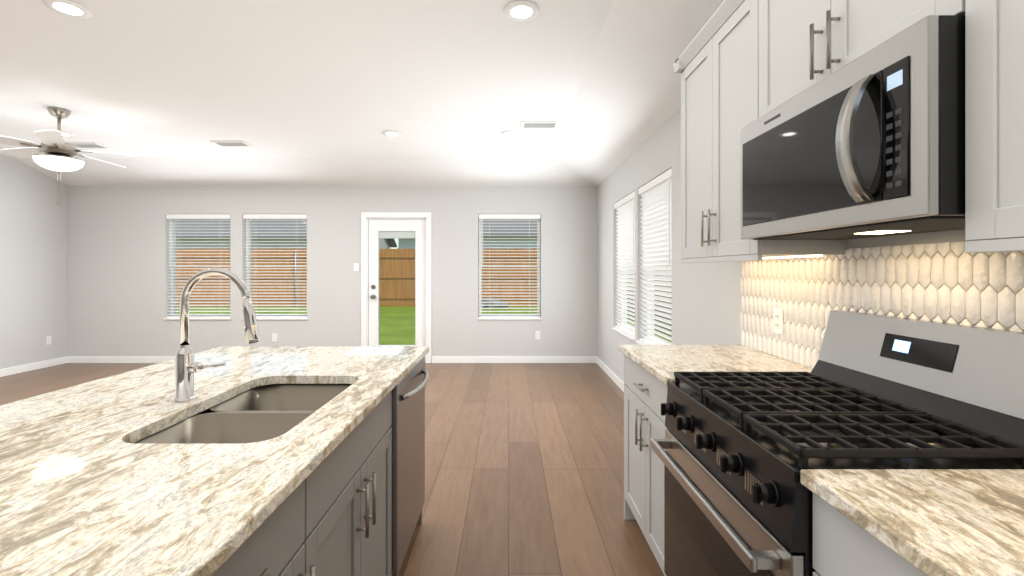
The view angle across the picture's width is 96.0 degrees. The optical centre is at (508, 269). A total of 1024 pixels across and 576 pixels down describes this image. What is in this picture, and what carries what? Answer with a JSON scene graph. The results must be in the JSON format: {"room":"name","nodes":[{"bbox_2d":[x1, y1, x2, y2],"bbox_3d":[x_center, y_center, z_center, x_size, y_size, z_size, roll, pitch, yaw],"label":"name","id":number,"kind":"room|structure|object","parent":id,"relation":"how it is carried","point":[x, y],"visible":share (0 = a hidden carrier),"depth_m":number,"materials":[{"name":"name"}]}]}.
{"room":"kitchen","nodes":[
{"label":"kitchen","id":0,"kind":"room"},
{"bbox_2d":[0,155,65,368],"bbox_3d":[-6.300,-0.096,1.060,0.160,2.820,10.840,0,0,0],"label":"wall","id":1,"kind":"structure","parent":0,"point":[32,264],"depth_m":6.00,"materials":[{"name":"grey paint"}]},
{"bbox_2d":[0,357,65,376],"bbox_3d":[-6.213,1.266,1.140,0.013,0.095,10.680,0,0,0],"label":"baseboard","id":2,"kind":"structure","parent":1,"relation":"attached to","point":[52,362],"depth_m":6.00,"materials":[{"name":"white wood"}]},
{"bbox_2d":[46,336,50,344],"bbox_3d":[-6.215,0.954,6.230,0.009,0.115,0.070,0,0,0],"label":"electrical outlet","id":3,"kind":"object","parent":1,"relation":"attached to","point":[48,340],"visible":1,"depth_m":6.22,"materials":[{"name":"white plastic"}]},
{"bbox_2d":[66,186,596,362],"bbox_3d":[-2.487,0.039,6.560,7.785,2.550,0.160,0,0,0],"label":"wall","id":4,"kind":"structure","parent":0,"point":[117,276],"depth_m":6.48,"materials":[{"name":"grey paint"}]},
{"bbox_2d":[66,356,174,362],"bbox_3d":[-4.133,1.266,6.473,4.115,0.095,0.013,0,0,0],"label":"baseboard","id":5,"kind":"structure","parent":4,"relation":"attached to","point":[69,359],"depth_m":6.47,"materials":[{"name":"white wood"}]},
{"bbox_2d":[164,214,230,319],"bbox_3d":[-4.370,-0.041,6.544,0.933,1.486,0.172,0,0,0],"label":"window","id":6,"kind":"structure","parent":4,"relation":"in","point":[173,218],"depth_m":6.51,"materials":[{"name":"white plastic"}]},
{"bbox_2d":[241,214,307,319],"bbox_3d":[-3.289,-0.041,6.544,0.932,1.486,0.172,0,0,0],"label":"window","id":7,"kind":"structure","parent":4,"relation":"in","point":[248,268],"depth_m":6.51,"materials":[{"name":"white plastic"}]},
{"bbox_2d":[272,333,276,341],"bbox_3d":[-3.290,0.954,6.475,0.070,0.115,0.009,0,0,0],"label":"electrical outlet","id":8,"kind":"object","parent":4,"relation":"attached to","point":[274,337],"visible":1,"depth_m":6.47,"materials":[{"name":"white plastic"}]},
{"bbox_2d":[354,263,358,271],"bbox_3d":[-2.140,-0.031,6.473,0.070,0.115,0.012,0,0,0],"label":"light switch","id":9,"kind":"object","parent":4,"relation":"attached to","point":[356,267],"visible":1,"depth_m":6.47,"materials":[{"name":"white plastic"}]},
{"bbox_2d":[361,212,430,362],"bbox_3d":[-1.577,0.254,6.551,0.985,2.120,0.178,0,0,0],"label":"door frame","id":10,"kind":"structure","parent":4,"relation":"attached to","point":[367,216],"depth_m":6.46,"materials":[{"name":"white painted wood"}]},
{"bbox_2d":[369,219,424,345],"bbox_3d":[-1.569,0.288,6.501,0.821,2.007,0.130,0,0,0],"label":"back door","id":11,"kind":"structure","parent":4,"relation":"in","point":[396,228],"depth_m":6.51,"materials":[{"name":"white wood"}]},
{"bbox_2d":[477,214,541,319],"bbox_3d":[0.013,-0.041,6.544,0.906,1.486,0.172,0,0,0],"label":"window","id":12,"kind":"structure","parent":4,"relation":"in","point":[509,316],"depth_m":6.52,"materials":[{"name":"white plastic"}]},
{"bbox_2d":[432,356,595,362],"bbox_3d":[0.071,1.266,6.473,2.300,0.095,0.013,0,0,0],"label":"baseboard","id":13,"kind":"structure","parent":4,"relation":"attached to","point":[435,359],"depth_m":6.47,"materials":[{"name":"white wood"}]},
{"bbox_2d":[535,331,539,339],"bbox_3d":[0.410,0.924,6.475,0.070,0.115,0.009,0,0,0],"label":"electrical outlet","id":14,"kind":"object","parent":4,"relation":"attached to","point":[537,335],"visible":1,"depth_m":6.47,"materials":[{"name":"white plastic"}]},
{"bbox_2d":[0,363,663,575],"bbox_3d":[-2.487,1.364,1.140,7.785,0.100,11.000,0,0,0],"label":"floor","id":15,"kind":"structure","parent":0,"point":[524,469],"depth_m":3.03,"materials":[{"name":"brown wood"}]},
{"bbox_2d":[208,348,428,575],"bbox_3d":[-0.756,0.872,0.993,0.768,0.884,2.816,0,0,0],"label":"kitchen island","id":16,"kind":"object","parent":15,"relation":"on","point":[357,510],"depth_m":1.36,"materials":[{"name":"painted wood"},{"name":"granite"},{"name":"steel"}]},
{"bbox_2d":[0,346,427,575],"bbox_3d":[-0.958,0.415,0.993,1.085,0.030,2.824,0,0,0],"label":"island countertop","id":17,"kind":"structure","parent":16,"relation":"on","point":[79,496],"depth_m":0.94,"materials":[{"name":"beige stone"}]},
{"bbox_2d":[164,268,259,403],"bbox_3d":[-0.895,0.197,1.413,0.259,0.406,0.063,0,0,0],"label":"faucet","id":18,"kind":"object","parent":17,"relation":"on","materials":[{"name":"silver metal"}]},
{"bbox_2d":[132,380,351,439],"bbox_3d":[-0.738,0.527,1.400,0.415,0.219,0.710,0,0,0],"label":"sink","id":19,"kind":"object","parent":17,"relation":"in","point":[264,409],"depth_m":1.39,"materials":[{"name":"silver metal"}]},
{"bbox_2d":[624,356,649,537],"bbox_3d":[0.926,0.872,2.066,0.633,0.884,0.748,0,0,0],"label":"base cabinet","id":20,"kind":"object","parent":15,"relation":"on","point":[634,378],"depth_m":2.24,"materials":[{"name":"grey wood"}]},
{"bbox_2d":[646,376,1023,575],"bbox_3d":[0.889,0.870,1.310,0.692,0.888,0.882,0,0,0],"label":"base cabinet","id":21,"kind":"object","parent":15,"relation":"on","point":[863,415],"depth_m":1.16,"materials":[{"name":"grey"}]},
{"bbox_2d":[618,344,849,379],"bbox_3d":[0.914,0.415,2.077,0.658,0.030,0.767,0,0,0],"label":"countertop","id":22,"kind":"structure","parent":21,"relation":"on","point":[671,362],"depth_m":1.96,"materials":[{"name":"beige stone"}]},
{"bbox_2d":[798,468,1023,575],"bbox_3d":[0.914,0.415,0.178,0.658,0.030,1.497,0,0,0],"label":"countertop","id":23,"kind":"structure","parent":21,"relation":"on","point":[936,521],"depth_m":0.77,"materials":[{"name":"beige stone"}]},
{"bbox_2d":[649,310,1023,575],"bbox_3d":[0.871,0.732,1.310,0.729,1.165,0.756,0,0,0],"label":"range","id":24,"kind":"object","parent":15,"relation":"on","point":[885,389],"depth_m":1.18,"materials":[{"name":"silver metal"}]},
{"bbox_2d":[830,512,917,575],"bbox_3d":[0.926,0.872,0.599,0.633,0.884,0.658,0,0,0],"label":"base cabinet","id":25,"kind":"object","parent":15,"relation":"on","point":[852,553],"depth_m":0.81,"materials":[{"name":"grey wood"}]},
{"bbox_2d":[0,0,723,185],"bbox_3d":[-2.479,-1.338,1.149,7.682,0.376,10.898,0,0,0],"label":"ceiling","id":26,"kind":"structure","parent":0,"point":[310,92],"depth_m":3.50,"materials":[{"name":"white paint"}]},
{"bbox_2d":[42,0,92,18],"bbox_3d":[-2.360,-1.399,2.470,0.196,0.011,0.196,0,0,0],"label":"recessed light","id":27,"kind":"object","parent":26,"relation":"in","point":[70,8],"visible":1,"depth_m":2.46,"materials":[{"name":"white plastic"}]},
{"bbox_2d":[61,131,74,136],"bbox_3d":[-4.600,-1.399,4.750,0.196,0.011,0.196,0,0,0],"label":"recessed light","id":28,"kind":"object","parent":26,"relation":"in","point":[67,134],"visible":0.46,"depth_m":4.76,"materials":[{"name":"white plastic"}]},
{"bbox_2d":[0,107,153,204],"bbox_3d":[-3.956,-0.986,4.101,1.314,0.840,1.269,0,0,0],"label":"ceiling fan","id":29,"kind":"object","parent":26,"relation":"hanging from","point":[54,150],"visible":1,"depth_m":3.98,"materials":[{"name":"silver metal"}]},
{"bbox_2d":[70,143,110,148],"bbox_3d":[-4.750,-1.398,5.200,0.360,0.014,0.210,0,0,0],"label":"ceiling vent","id":30,"kind":"object","parent":26,"relation":"in","point":[88,145],"visible":0.75,"depth_m":5.22,"materials":[{"name":"white plastic"}]},
{"bbox_2d":[210,141,252,146],"bbox_3d":[-3.080,-1.398,5.130,0.360,0.014,0.210,0,0,0],"label":"ceiling vent","id":31,"kind":"object","parent":26,"relation":"in","point":[232,143],"visible":1,"depth_m":5.11,"materials":[{"name":"white plastic"}]},
{"bbox_2d":[382,131,401,136],"bbox_3d":[-1.200,-1.399,4.750,0.196,0.011,0.196,0,0,0],"label":"recessed light","id":32,"kind":"object","parent":26,"relation":"in","point":[392,133],"visible":0.98,"depth_m":4.73,"materials":[{"name":"white plastic"}]},
{"bbox_2d":[501,131,519,136],"bbox_3d":[0.020,-1.399,4.750,0.196,0.011,0.196,0,0,0],"label":"recessed light","id":33,"kind":"object","parent":26,"relation":"in","point":[510,133],"visible":1,"depth_m":4.73,"materials":[{"name":"white plastic"}]},
{"bbox_2d":[504,0,539,20],"bbox_3d":[0.070,-1.399,2.500,0.196,0.011,0.196,0,0,0],"label":"recessed light","id":34,"kind":"object","parent":26,"relation":"in","point":[522,10],"visible":1,"depth_m":2.49,"materials":[{"name":"white plastic"}]},
{"bbox_2d":[521,121,558,128],"bbox_3d":[0.300,-1.398,4.460,0.360,0.014,0.210,0,0,0],"label":"ceiling vent","id":35,"kind":"object","parent":26,"relation":"in","point":[539,124],"visible":0.96,"depth_m":4.44,"materials":[{"name":"white plastic"}]},
{"bbox_2d":[597,107,965,381],"bbox_3d":[1.325,0.039,1.060,0.160,2.550,10.840,0,0,0],"label":"wall","id":36,"kind":"structure","parent":0,"point":[706,303],"depth_m":3.48,"materials":[{"name":"grey paint"}]},
{"bbox_2d":[596,356,623,391],"bbox_3d":[1.239,1.266,4.475,0.013,0.095,4.010,0,0,0],"label":"baseboard","id":37,"kind":"structure","parent":36,"relation":"attached to","point":[619,382],"depth_m":5.52,"materials":[{"name":"white wood"}]},
{"bbox_2d":[612,191,634,340],"bbox_3d":[1.309,-0.041,5.003,0.172,1.486,0.946,0,0,0],"label":"window","id":38,"kind":"structure","parent":36,"relation":"in","point":[624,207],"depth_m":5.04,"materials":[{"name":"white plastic"}]},
{"bbox_2d":[635,168,671,344],"bbox_3d":[1.309,-0.041,3.985,0.172,1.486,0.950,0,0,0],"label":"window blinds","id":39,"kind":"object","parent":36,"relation":"in","point":[655,194],"depth_m":3.99,"materials":[{"name":"white plastic"}]},
{"bbox_2d":[678,0,865,263],"bbox_3d":[1.079,-0.581,2.040,0.328,1.050,0.819,0,0,0],"label":"upper cabinet","id":40,"kind":"object","parent":36,"relation":"attached to","point":[723,69],"depth_m":2.03,"materials":[{"name":"grey wood"}]},
{"bbox_2d":[773,308,782,334],"bbox_3d":[1.226,0.234,2.100,0.009,0.115,0.070,0,0,0],"label":"outlet","id":41,"kind":"object","parent":36,"relation":"attached to","point":[777,320],"visible":1,"depth_m":2.09,"materials":[{"name":"white plastic"}]},
{"bbox_2d":[718,4,961,243],"bbox_3d":[1.014,-0.314,1.310,0.458,0.405,0.756,0,0,0],"label":"microwave","id":42,"kind":"object","parent":36,"relation":"attached to","point":[864,140],"depth_m":1.11,"materials":[{"name":"grey metal"}]},
{"bbox_2d":[766,0,961,91],"bbox_3d":[1.079,-0.812,1.310,0.328,0.587,0.760,0,0,0],"label":"upper cabinet","id":43,"kind":"object","parent":36,"relation":"attached to","point":[797,31],"depth_m":1.42,"materials":[{"name":"grey wood"}]},
{"bbox_2d":[922,0,1023,251],"bbox_3d":[1.079,-0.581,0.435,0.328,1.050,1.108,0,0,0],"label":"upper cabinet","id":44,"kind":"object","parent":36,"relation":"attached to","point":[992,220],"depth_m":0.87,"materials":[{"name":"grey wood"}]},
{"label":"outside","id":45,"kind":"structure","parent":0,"visible":0},
{"bbox_2d":[176,300,671,344],"bbox_3d":[0.000,1.534,20.000,120.000,0.200,120.000,0,0,0],"label":"lawn","id":46,"kind":"structure","parent":45,"point":[395,319],"depth_m":14.74,"materials":[{"name":"green plant"}]},
{"bbox_2d":[176,219,396,248],"bbox_3d":[-14.500,-1.331,26.750,13.800,5.530,9.300,0,0,0],"label":"house","id":47,"kind":"structure","parent":46,"relation":"on","point":[275,224],"depth_m":22.63,"materials":[{"name":"grey"}]},
{"bbox_2d":[176,248,671,314],"bbox_3d":[-5.573,0.302,4.009,20.854,2.265,28.018,0,0,0],"label":"fence","id":48,"kind":"object","parent":46,"relation":"on","point":[520,288],"depth_m":18.00,"materials":[{"name":"brown wood"}]},
{"bbox_2d":[398,219,536,295],"bbox_3d":[0.500,-1.481,27.500,12.800,5.830,9.800,0,0,0],"label":"house","id":49,"kind":"structure","parent":46,"relation":"on","point":[504,229],"depth_m":23.00,"materials":[{"name":"grey"}]},
{"bbox_2d":[482,297,507,307],"bbox_3d":[-1.552,1.264,17.162,3.114,0.620,1.086,0,0,0],"label":"rocks","id":50,"kind":"object","parent":46,"relation":"on","point":[494,303],"depth_m":17.05,"materials":[{"name":"grey stone"}]}
]}

